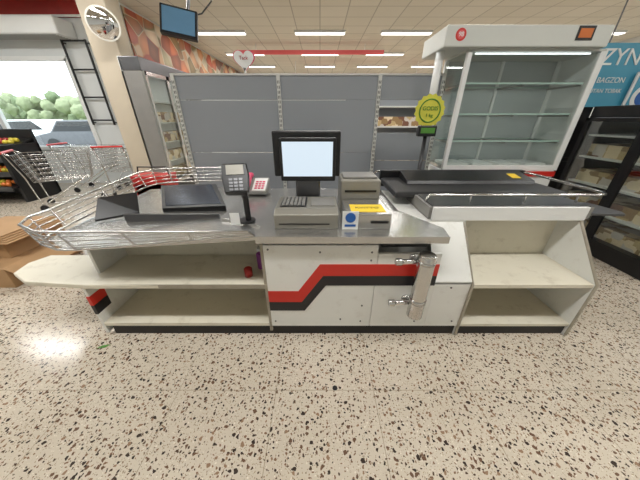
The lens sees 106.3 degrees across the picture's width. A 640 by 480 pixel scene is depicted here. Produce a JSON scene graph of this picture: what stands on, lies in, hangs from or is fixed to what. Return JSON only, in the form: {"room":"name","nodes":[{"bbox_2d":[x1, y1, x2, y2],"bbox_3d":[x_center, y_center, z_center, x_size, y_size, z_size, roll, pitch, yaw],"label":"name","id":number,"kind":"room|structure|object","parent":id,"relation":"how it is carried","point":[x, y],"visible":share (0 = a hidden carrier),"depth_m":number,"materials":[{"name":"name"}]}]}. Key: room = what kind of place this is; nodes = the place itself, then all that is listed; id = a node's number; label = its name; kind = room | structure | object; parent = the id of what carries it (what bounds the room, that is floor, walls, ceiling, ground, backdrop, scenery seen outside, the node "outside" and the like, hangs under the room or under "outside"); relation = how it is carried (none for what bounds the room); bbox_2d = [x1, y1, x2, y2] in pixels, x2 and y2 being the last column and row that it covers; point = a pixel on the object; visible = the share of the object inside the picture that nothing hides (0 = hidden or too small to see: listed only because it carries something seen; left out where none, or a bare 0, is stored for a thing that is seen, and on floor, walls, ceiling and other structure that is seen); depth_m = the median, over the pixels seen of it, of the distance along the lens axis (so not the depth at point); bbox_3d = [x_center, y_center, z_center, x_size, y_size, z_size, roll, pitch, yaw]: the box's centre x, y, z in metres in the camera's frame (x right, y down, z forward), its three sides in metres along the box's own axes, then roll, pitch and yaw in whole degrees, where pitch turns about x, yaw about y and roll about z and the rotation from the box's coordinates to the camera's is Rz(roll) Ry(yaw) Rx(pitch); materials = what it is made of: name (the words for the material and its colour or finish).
{"room":"supermarket","nodes":[
{"label":"supermarket","id":0,"kind":"room"},
{"bbox_2d":[0,18,133,182],"bbox_3d":[-7.000,-3.094,5.466,6.000,3.550,0.150,0,27,0],"label":"wall","id":1,"kind":"structure","parent":0,"point":[109,134],"depth_m":5.30,"materials":[{"name":"white paint"}]},
{"bbox_2d":[0,15,77,39],"bbox_3d":[-6.400,-4.080,4.621,3.000,0.285,0.440,0,27,0],"label":"curtain","id":2,"kind":"object","parent":1,"relation":"attached to","point":[12,27],"visible":1,"depth_m":4.47,"materials":[{"name":"white plastic"}]},
{"bbox_2d":[0,35,70,39],"bbox_3d":[-6.400,-3.951,4.676,2.800,0.005,0.320,0,27,0],"label":"grille","id":3,"kind":"object","parent":2,"relation":"attached to","point":[2,37],"depth_m":4.69,"materials":[{"name":"grey plastic"}]},
{"bbox_2d":[0,0,80,17],"bbox_3d":[-5.800,-4.479,4.639,2.400,0.270,0.045,0,27,0],"label":"wall sign","id":4,"kind":"object","parent":1,"relation":"attached to","point":[57,8],"visible":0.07,"depth_m":4.63,"materials":[{"name":"red plastic"}]},
{"bbox_2d":[0,56,102,149],"bbox_3d":[-7.350,-3.020,5.431,4.200,1.830,0.080,0,27,0],"label":"frame","id":5,"kind":"object","parent":1,"relation":"attached to","point":[3,121],"visible":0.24,"depth_m":5.21,"materials":[{"name":"white plastic"}]},
{"bbox_2d":[60,39,116,124],"bbox_3d":[-4.960,-3.349,5.196,0.524,1.550,0.101,0,27,0],"label":"ladder rack","id":6,"kind":"object","parent":1,"relation":"attached to","point":[83,40],"visible":0.99,"depth_m":5.12,"materials":[{"name":"black metal"}]},
{"bbox_2d":[75,0,151,173],"bbox_3d":[-3.575,-2.594,4.486,0.450,3.550,0.350,0,27,0],"label":"pillar","id":7,"kind":"structure","parent":0,"point":[105,53],"depth_m":4.19,"materials":[{"name":"paint"}]},
{"bbox_2d":[84,5,120,41],"bbox_3d":[-3.370,-3.316,3.691,0.365,0.410,0.350,8,28,16],"label":"convex mirror","id":8,"kind":"object","parent":7,"relation":"attached to","point":[102,23],"visible":1,"depth_m":3.65,"materials":[{"name":"metal"}]},
{"bbox_2d":[118,2,240,72],"bbox_3d":[-4.075,-5.772,10.723,0.150,3.550,11.650,0,27,0],"label":"wall","id":9,"kind":"structure","parent":0,"point":[118,2],"depth_m":5.39,"materials":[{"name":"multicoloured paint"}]},
{"bbox_2d":[120,5,239,72],"bbox_3d":[-3.982,-6.824,9.935,0.035,0.860,11.100,0,27,0],"label":"wall mural","id":10,"kind":"object","parent":9,"relation":"attached to","point":[147,41],"visible":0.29,"depth_m":6.17},
{"bbox_2d":[0,183,639,479],"bbox_3d":[-0.500,-2.024,7.386,19.000,0.100,21.000,0,27,0],"label":"floor","id":11,"kind":"structure","parent":0,"point":[139,406],"depth_m":1.43,"materials":[{"name":"stone"}]},
{"bbox_2d":[0,129,61,201],"bbox_3d":[-6.770,-1.463,4.743,1.960,1.300,0.820,0,27,0],"label":"display stand","id":12,"kind":"object","parent":11,"relation":"on","point":[20,140],"visible":0.88,"depth_m":4.77,"materials":[{"name":"black plastic"}]},
{"bbox_2d":[0,177,18,189],"bbox_3d":[-6.770,-1.184,4.868,1.900,0.150,0.750,0,27,0],"label":"tray","id":13,"kind":"object","parent":12,"relation":"on","point":[6,183],"depth_m":4.60,"materials":[{"name":"black plastic"}]},
{"bbox_2d":[14,138,31,143],"bbox_3d":[-6.770,-1.916,4.719,1.900,0.150,0.350,0,27,0],"label":"tray","id":14,"kind":"object","parent":12,"relation":"on","point":[16,140],"depth_m":4.75,"materials":[{"name":"black plastic"}]},
{"bbox_2d":[0,216,80,287],"bbox_3d":[-3.315,0.087,2.626,0.970,0.461,0.800,0,27,0],"label":"pile","id":15,"kind":"object","parent":11,"relation":"on","point":[18,248],"visible":0.68,"depth_m":2.50,"materials":[{"name":"brown cardboard"}]},
{"bbox_2d":[0,149,107,210],"bbox_3d":[-4.776,-1.151,4.444,1.033,1.017,0.547,-18,32,-31],"label":"shopping cart","id":16,"kind":"object","parent":11,"relation":"on","point":[50,201],"visible":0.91,"depth_m":4.36,"materials":[{"name":"silver metal"}]},
{"bbox_2d":[9,149,93,182],"bbox_3d":[-4.738,-1.356,4.369,0.937,0.459,0.547,-18,32,-31],"label":"basket","id":17,"kind":"object","parent":16,"relation":"on","point":[88,154],"depth_m":4.34,"materials":[{"name":"silver metal"}]},
{"bbox_2d":[46,142,129,192],"bbox_3d":[-5.131,-1.657,5.435,1.033,1.017,0.547,-5,27,-9],"label":"shopping cart","id":18,"kind":"object","parent":11,"relation":"on","point":[76,189],"visible":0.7,"depth_m":5.35,"materials":[{"name":"silver metal"}]},
{"bbox_2d":[53,144,118,168],"bbox_3d":[-5.085,-1.853,5.344,0.937,0.459,0.547,-5,27,-9],"label":"basket","id":19,"kind":"object","parent":18,"relation":"on","point":[69,145],"depth_m":5.31,"materials":[{"name":"silver metal"}]},
{"bbox_2d":[90,144,133,194],"bbox_3d":[-4.242,-1.577,5.279,0.547,1.017,1.033,-7,28,-13],"label":"shopping cart","id":20,"kind":"object","parent":11,"relation":"on","point":[114,146],"visible":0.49,"depth_m":4.92,"materials":[{"name":"silver metal"}]},
{"bbox_2d":[95,144,132,171],"bbox_3d":[-4.220,-1.786,5.213,0.703,0.459,1.029,0,27,0],"label":"basket","id":21,"kind":"object","parent":20,"relation":"on","point":[123,148],"depth_m":4.91,"materials":[{"name":"silver metal"}]},
{"bbox_2d":[130,166,177,194],"bbox_3d":[-2.150,-0.516,3.273,0.436,0.947,0.280,0,27,0],"label":"baskets","id":22,"kind":"object","parent":11,"relation":"on","point":[158,186],"visible":0.18,"depth_m":3.04,"materials":[{"name":"red plastic"}]},
{"bbox_2d":[117,56,194,184],"bbox_3d":[-3.109,-2.400,5.371,0.422,2.400,2.050,0,27,0],"label":"refrigerator","id":23,"kind":"object","parent":11,"relation":"on","point":[148,84],"visible":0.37,"depth_m":4.57,"materials":[{"name":"white metal"}]},
{"bbox_2d":[169,73,446,190],"bbox_3d":[-0.135,-0.946,3.014,3.150,1.950,0.430,0,27,0],"label":"shelving","id":24,"kind":"object","parent":11,"relation":"on","point":[226,118],"visible":0.56,"depth_m":2.93,"materials":[{"name":"grey metal"}]},
{"bbox_2d":[233,50,254,72],"bbox_3d":[-0.850,-1.997,2.690,0.244,0.214,0.034,0,27,0],"label":"heart sign","id":25,"kind":"object","parent":24,"relation":"on","point":[245,60],"visible":1,"depth_m":2.67,"materials":[{"name":"white plastic"}]},
{"bbox_2d":[14,167,625,335],"bbox_3d":[-0.016,0.007,2.125,4.536,1.058,1.482,0,27,0],"label":"checkout counter","id":26,"kind":"object","parent":11,"relation":"on","point":[462,251],"depth_m":1.78,"materials":[{"name":"beige laminate"}]},
{"bbox_2d":[17,167,254,250],"bbox_3d":[-1.157,-0.332,1.952,1.522,0.296,1.276,0,27,0],"label":"basket","id":27,"kind":"object","parent":26,"relation":"on","point":[188,213],"depth_m":1.77,"materials":[{"name":"silver metal"}]},
{"bbox_2d":[104,289,271,325],"bbox_3d":[-0.990,0.544,1.983,1.260,0.030,0.400,0,27,0],"label":"shelf","id":28,"kind":"object","parent":26,"relation":"attached to","point":[144,307],"depth_m":1.93,"materials":[{"name":"beige laminate"}]},
{"bbox_2d":[221,163,255,224],"bbox_3d":[-0.531,-0.296,1.562,0.172,0.377,0.158,-6,28,-12],"label":"card terminal","id":29,"kind":"object","parent":26,"relation":"on","point":[235,177],"visible":1,"depth_m":1.50,"materials":[{"name":"black plastic"}]},
{"bbox_2d":[256,246,261,268],"bbox_3d":[-0.440,0.131,1.769,0.056,0.180,0.063,0,27,0],"label":"spray bottle","id":30,"kind":"object","parent":26,"relation":"on","point":[258,256],"visible":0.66,"depth_m":1.75,"materials":[{"name":"plastic"}]},
{"bbox_2d":[249,172,269,194],"bbox_3d":[-0.580,-0.527,2.209,0.200,0.163,0.216,0,27,0],"label":"telephone","id":31,"kind":"object","parent":26,"relation":"on","point":[258,186],"visible":0.84,"depth_m":2.19,"materials":[{"name":"grey plastic"}]},
{"bbox_2d":[271,130,340,196],"bbox_3d":[-0.095,-0.515,1.797,0.480,0.555,0.210,0,27,0],"label":"touchscreen monitor","id":32,"kind":"object","parent":26,"relation":"on","point":[307,158],"visible":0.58,"depth_m":1.67,"materials":[{"name":"black plastic"}]},
{"bbox_2d":[274,197,337,228],"bbox_3d":[-0.087,-0.202,1.646,0.405,0.133,0.323,0,27,0],"label":"cash register base","id":33,"kind":"object","parent":26,"relation":"on","point":[289,212],"visible":1,"depth_m":1.52,"materials":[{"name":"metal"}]},
{"bbox_2d":[338,172,391,228],"bbox_3d":[0.295,-0.311,1.732,0.310,0.250,0.591,0,27,0],"label":"receipt printer","id":34,"kind":"object","parent":26,"relation":"on","point":[360,206],"visible":0.99,"depth_m":1.71,"materials":[{"name":"plastic"}]},
{"bbox_2d":[460,288,568,325],"bbox_3d":[1.465,0.545,2.009,0.830,0.025,0.435,0,27,0],"label":"shelf","id":35,"kind":"object","parent":26,"relation":"attached to","point":[485,306],"depth_m":1.94,"materials":[{"name":"beige laminate"}]},
{"bbox_2d":[470,253,593,287],"bbox_3d":[1.465,0.222,1.844,0.830,0.030,0.435,0,27,0],"label":"shelf","id":36,"kind":"object","parent":26,"relation":"attached to","point":[489,270],"depth_m":1.77,"materials":[{"name":"beige laminate"}]},
{"bbox_2d":[581,202,625,215],"bbox_3d":[2.070,-0.244,1.862,0.340,0.015,0.300,0,27,0],"label":"tray","id":37,"kind":"object","parent":26,"relation":"on","point":[598,210],"depth_m":1.76,"materials":[{"name":"metal"}]},
{"bbox_2d":[377,100,434,160],"bbox_3d":[2.100,-2.336,5.796,3.000,1.900,0.450,0,27,0],"label":"shelf","id":38,"kind":"object","parent":11,"relation":"on","point":[395,116],"visible":0.07,"depth_m":5.57,"materials":[{"name":"grey metal"}]},
{"bbox_2d":[414,94,444,169],"bbox_3d":[1.080,-0.641,2.681,0.238,1.707,0.238,24,36,39],"label":"sign","id":39,"kind":"object","parent":11,"relation":"on","point":[429,110],"visible":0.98,"depth_m":2.38,"materials":[{"name":"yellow plastic"}]},
{"bbox_2d":[422,25,614,185],"bbox_3d":[2.035,-1.134,3.019,1.670,2.280,0.590,0,27,0],"label":"glass display cabinet","id":40,"kind":"object","parent":11,"relation":"on","point":[514,97],"visible":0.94,"depth_m":2.87,"materials":[{"name":"white metal"}]},
{"bbox_2d":[429,51,444,94],"bbox_3d":[1.250,-1.661,2.633,0.080,0.670,0.080,0,27,0],"label":"post","id":41,"kind":"object","parent":40,"relation":"on","point":[439,58],"depth_m":2.54,"materials":[{"name":"white plastic"}]},
{"bbox_2d":[575,25,597,39],"bbox_3d":[2.520,-1.962,2.275,0.160,0.110,0.005,0,27,0],"label":"poster","id":42,"kind":"object","parent":40,"relation":"attached to","point":[583,32],"depth_m":2.27,"materials":[{"name":"orange paper"}]},
{"bbox_2d":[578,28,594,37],"bbox_3d":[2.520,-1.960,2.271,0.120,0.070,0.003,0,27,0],"label":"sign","id":43,"kind":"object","parent":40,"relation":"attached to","point":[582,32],"depth_m":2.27,"materials":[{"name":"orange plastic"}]},
{"bbox_2d":[548,107,593,187],"bbox_3d":[3.250,-1.265,3.640,0.600,1.950,0.565,0,27,0],"label":"tall cabinet","id":44,"kind":"object","parent":11,"relation":"on","point":[586,112],"visible":0.02,"depth_m":3.30,"materials":[{"name":"black plastic"}]},
{"bbox_2d":[555,105,639,279],"bbox_3d":[3.635,-0.588,2.674,0.730,1.620,1.300,0,27,0],"label":"cooler","id":45,"kind":"object","parent":11,"relation":"on","point":[605,155],"visible":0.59,"depth_m":2.83,"materials":[{"name":"black metal"}]},
{"bbox_2d":[118,0,639,72],"bbox_3d":[-0.500,-5.276,5.729,19.000,0.100,21.000,0,27,0],"label":"ceiling","id":46,"kind":"structure","parent":0,"point":[269,24],"depth_m":5.74,"materials":[{"name":"tile"}]},
{"bbox_2d":[159,0,211,42],"bbox_3d":[-1.501,-2.862,2.630,0.316,1.154,0.688,19,33,33],"label":"television","id":47,"kind":"object","parent":46,"relation":"hanging from","point":[175,22],"visible":1,"depth_m":2.69,"materials":[{"name":"black plastic"}]},
{"bbox_2d":[198,30,246,34],"bbox_3d":[-2.650,-5.520,6.390,1.360,0.065,0.200,0,27,0],"label":"fluorescent ceiling light","id":48,"kind":"object","parent":46,"relation":"attached to","point":[200,32],"visible":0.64,"depth_m":6.32,"materials":[{"name":"white plastic"}]},
{"bbox_2d":[198,33,245,34],"bbox_3d":[-2.650,-5.498,6.402,1.300,0.015,0.160,0,27,0],"label":"diffuser","id":49,"kind":"object","parent":48,"relation":"attached to","point":[198,33],"depth_m":6.41,"materials":[{"name":"white plastic"}]},
{"bbox_2d":[225,52,263,55],"bbox_3d":[-2.650,-6.610,8.529,1.360,0.065,0.200,0,27,0],"label":"fluorescent ceiling light","id":50,"kind":"object","parent":46,"relation":"attached to","point":[226,53],"visible":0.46,"depth_m":8.47,"materials":[{"name":"white plastic"}]},
{"bbox_2d":[249,65,275,67],"bbox_3d":[-2.650,-7.654,10.578,1.360,0.065,0.200,0,27,0],"label":"fluorescent ceiling light","id":51,"kind":"object","parent":46,"relation":"attached to","point":[251,66],"visible":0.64,"depth_m":10.51,"materials":[{"name":"white plastic"}]},
{"bbox_2d":[249,66,274,67],"bbox_3d":[-2.650,-7.632,10.589,1.300,0.015,0.160,0,27,0],"label":"diffuser","id":52,"kind":"object","parent":51,"relation":"attached to","point":[250,66],"depth_m":10.65,"materials":[{"name":"white plastic"}]},
{"bbox_2d":[239,43,383,54],"bbox_3d":[-0.300,-5.974,7.506,4.600,0.270,0.100,0,27,0],"label":"header rail","id":53,"kind":"object","parent":46,"relation":"hanging from","point":[256,52],"visible":0.97,"depth_m":7.50,"materials":[{"name":"red plastic"}]},
{"bbox_2d":[294,30,345,34],"bbox_3d":[0.000,-5.520,6.390,1.360,0.065,0.200,0,27,0],"label":"fluorescent ceiling light","id":54,"kind":"object","parent":46,"relation":"attached to","point":[296,32],"visible":1,"depth_m":6.32,"materials":[{"name":"white plastic"}]},
{"bbox_2d":[295,33,344,34],"bbox_3d":[0.000,-5.498,6.402,1.300,0.015,0.160,0,27,0],"label":"diffuser","id":55,"kind":"object","parent":54,"relation":"attached to","point":[295,33],"depth_m":6.39,"materials":[{"name":"white plastic"}]},
{"bbox_2d":[304,65,335,67],"bbox_3d":[0.000,-7.654,10.578,1.360,0.065,0.200,0,27,0],"label":"fluorescent ceiling light","id":56,"kind":"object","parent":46,"relation":"attached to","point":[305,66],"visible":1,"depth_m":10.51,"materials":[{"name":"white plastic"}]},
{"bbox_2d":[305,66,334,67],"bbox_3d":[0.000,-7.632,10.589,1.300,0.015,0.160,0,27,0],"label":"diffuser","id":57,"kind":"object","parent":56,"relation":"attached to","point":[305,66],"depth_m":10.58,"materials":[{"name":"white plastic"}]},
{"bbox_2d":[302,55,337,55],"bbox_3d":[0.000,-6.610,8.529,1.360,0.065,0.200,0,27,0],"label":"fluorescent ceiling light","id":58,"kind":"object","parent":46,"relation":"attached to","point":[302,55],"visible":0.29,"depth_m":8.59,"materials":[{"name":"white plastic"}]},
{"bbox_2d":[356,65,387,67],"bbox_3d":[2.300,-7.654,10.578,1.360,0.065,0.200,0,27,0],"label":"fluorescent ceiling light","id":59,"kind":"object","parent":46,"relation":"attached to","point":[357,66],"visible":1,"depth_m":10.51,"materials":[{"name":"white plastic"}]},
{"bbox_2d":[357,66,386,67],"bbox_3d":[2.300,-7.632,10.589,1.300,0.015,0.160,0,27,0],"label":"diffuser","id":60,"kind":"object","parent":59,"relation":"attached to","point":[357,66],"depth_m":10.52,"materials":[{"name":"white plastic"}]},
{"bbox_2d":[366,52,404,55],"bbox_3d":[2.300,-6.610,8.529,1.360,0.065,0.200,0,27,0],"label":"fluorescent ceiling light","id":61,"kind":"object","parent":46,"relation":"attached to","point":[385,53],"visible":0.75,"depth_m":8.47,"materials":[{"name":"white plastic"}]},
{"bbox_2d":[366,54,403,55],"bbox_3d":[2.300,-6.588,8.540,1.300,0.015,0.160,0,27,0],"label":"diffuser","id":62,"kind":"object","parent":61,"relation":"attached to","point":[383,54],"depth_m":8.59,"materials":[{"name":"white plastic"}]},
{"bbox_2d":[380,30,433,34],"bbox_3d":[2.300,-5.520,6.390,1.360,0.065,0.200,0,27,0],"label":"fluorescent ceiling light","id":63,"kind":"object","parent":46,"relation":"attached to","point":[383,32],"visible":1,"depth_m":6.32,"materials":[{"name":"white plastic"}]},
{"bbox_2d":[381,33,431,34],"bbox_3d":[2.300,-5.498,6.402,1.300,0.015,0.160,0,27,0],"label":"diffuser","id":64,"kind":"object","parent":63,"relation":"attached to","point":[381,33],"depth_m":6.37,"materials":[{"name":"white plastic"}]},
{"bbox_2d":[410,65,442,67],"bbox_3d":[4.700,-7.654,10.578,1.360,0.065,0.200,0,27,0],"label":"fluorescent ceiling light","id":65,"kind":"object","parent":46,"relation":"attached to","point":[411,66],"visible":0.82,"depth_m":10.51,"materials":[{"name":"white plastic"}]},
{"bbox_2d":[411,66,433,67],"bbox_3d":[4.700,-7.632,10.589,1.300,0.015,0.160,0,27,0],"label":"diffuser","id":66,"kind":"object","parent":65,"relation":"attached to","point":[411,66],"depth_m":10.60,"materials":[{"name":"white plastic"}]},
{"bbox_2d":[584,0,639,106],"bbox_3d":[3.735,-2.538,2.591,1.230,1.930,0.039,0,27,0],"label":"sign","id":67,"kind":"object","parent":46,"relation":"hanging from","point":[621,64],"visible":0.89,"depth_m":2.87,"materials":[{"name":"blue plastic"}]},
{"bbox_2d":[612,30,627,34],"bbox_3d":[7.400,-5.520,6.390,1.360,0.065,0.200,0,27,0],"label":"fluorescent ceiling light","id":68,"kind":"object","parent":46,"relation":"attached to","point":[617,32],"visible":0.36,"depth_m":6.32,"materials":[{"name":"white plastic"}]},
{"bbox_2d":[621,72,639,104],"bbox_3d":[3.970,-2.436,2.579,0.460,2.100,0.032,0,27,0],"label":"poster","id":69,"kind":"object","parent":46,"relation":"hanging from","point":[632,97],"visible":0.55,"depth_m":2.91,"materials":[{"name":"white paper"}]},
{"bbox_2d":[629,88,639,104],"bbox_3d":[3.930,-1.737,2.924,0.280,0.280,0.004,0,27,0],"label":"print","id":70,"kind":"object","parent":69,"relation":"attached to","point":[634,97],"depth_m":2.92,"materials":[{"name":"blue paper"}]},
{"bbox_2d":[634,92,639,104],"bbox_3d":[3.930,-1.735,2.921,0.180,0.180,0.004,0,27,0],"label":"print","id":71,"kind":"object","parent":69,"relation":"attached to","point":[637,95],"depth_m":2.93},
{"bbox_2d":[589,36,639,117],"bbox_3d":[9.075,-3.650,6.558,0.150,3.550,21.000,0,27,0],"label":"wall","id":72,"kind":"structure","parent":0,"point":[635,39],"depth_m":6.95,"materials":[{"name":"white paint"}]},
{"label":"outside","id":73,"kind":"structure","parent":0,"visible":0},
{"bbox_3d":[-42.100,-18.200,39.211,75.800,0.130,73.600,0,27,0],"label":"lawn","id":74,"kind":"structure","parent":73,"visible":0},
{"bbox_2d":[0,92,23,119],"bbox_3d":[-44.014,-16.984,31.478,9.183,4.685,5.330,0,27,0],"label":"tree","id":75,"kind":"object","parent":74,"relation":"on","point":[5,96],"visible":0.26,"depth_m":31.44,"materials":[{"name":"green plant"}]},
{"bbox_2d":[0,96,42,119],"bbox_3d":[-39.152,-17.317,32.779,7.035,4.097,5.653,0,27,0],"label":"tree","id":76,"kind":"object","parent":74,"relation":"on","point":[23,114],"visible":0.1,"depth_m":31.46,"materials":[{"name":"green plant"}]},
{"bbox_2d":[0,95,67,119],"bbox_3d":[-34.267,-15.634,29.702,6.657,3.891,5.006,0,27,0],"label":"tree","id":77,"kind":"object","parent":74,"relation":"on","point":[36,108],"visible":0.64,"depth_m":28.71,"materials":[{"name":"green plant"}]},
{"bbox_2d":[44,90,59,103],"bbox_3d":[-31.397,-17.960,33.119,6.520,4.989,7.490,-11,29,-20],"label":"tree","id":78,"kind":"object","parent":74,"relation":"on","point":[51,96],"visible":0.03,"depth_m":28.95,"materials":[{"name":"green plant"}]},
{"bbox_2d":[59,111,79,119],"bbox_3d":[-28.316,-15.367,29.291,5.406,3.788,3.893,14,30,25],"label":"tree","id":79,"kind":"object","parent":74,"relation":"on","point":[71,116],"visible":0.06,"depth_m":28.07,"materials":[{"name":"green plant"}]},
{"bbox_2d":[54,95,86,119],"bbox_3d":[-24.623,-14.132,26.822,8.060,3.830,4.469,-5,27,-10],"label":"tree","id":80,"kind":"object","parent":74,"relation":"on","point":[67,104],"visible":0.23,"depth_m":25.72,"materials":[{"name":"green plant"}]},
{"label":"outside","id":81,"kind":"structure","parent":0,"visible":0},
{"bbox_3d":[-42.100,-4.612,12.465,75.800,0.100,13.600,0,27,0],"label":"road","id":82,"kind":"object","parent":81,"visible":0},
{"bbox_2d":[0,119,61,135],"bbox_3d":[-15.500,-5.879,13.278,4.200,1.419,1.760,0,27,0],"label":"parked car","id":83,"kind":"object","parent":82,"relation":"on","point":[38,126],"visible":0.19,"depth_m":12.38,"materials":[{"name":"white metal"}]},
{"bbox_2d":[35,120,96,145],"bbox_3d":[-11.200,-5.198,11.942,4.200,1.419,1.760,0,27,0],"label":"parked car","id":84,"kind":"object","parent":82,"relation":"on","point":[73,132],"visible":0.41,"depth_m":11.16,"materials":[{"name":"metal"}]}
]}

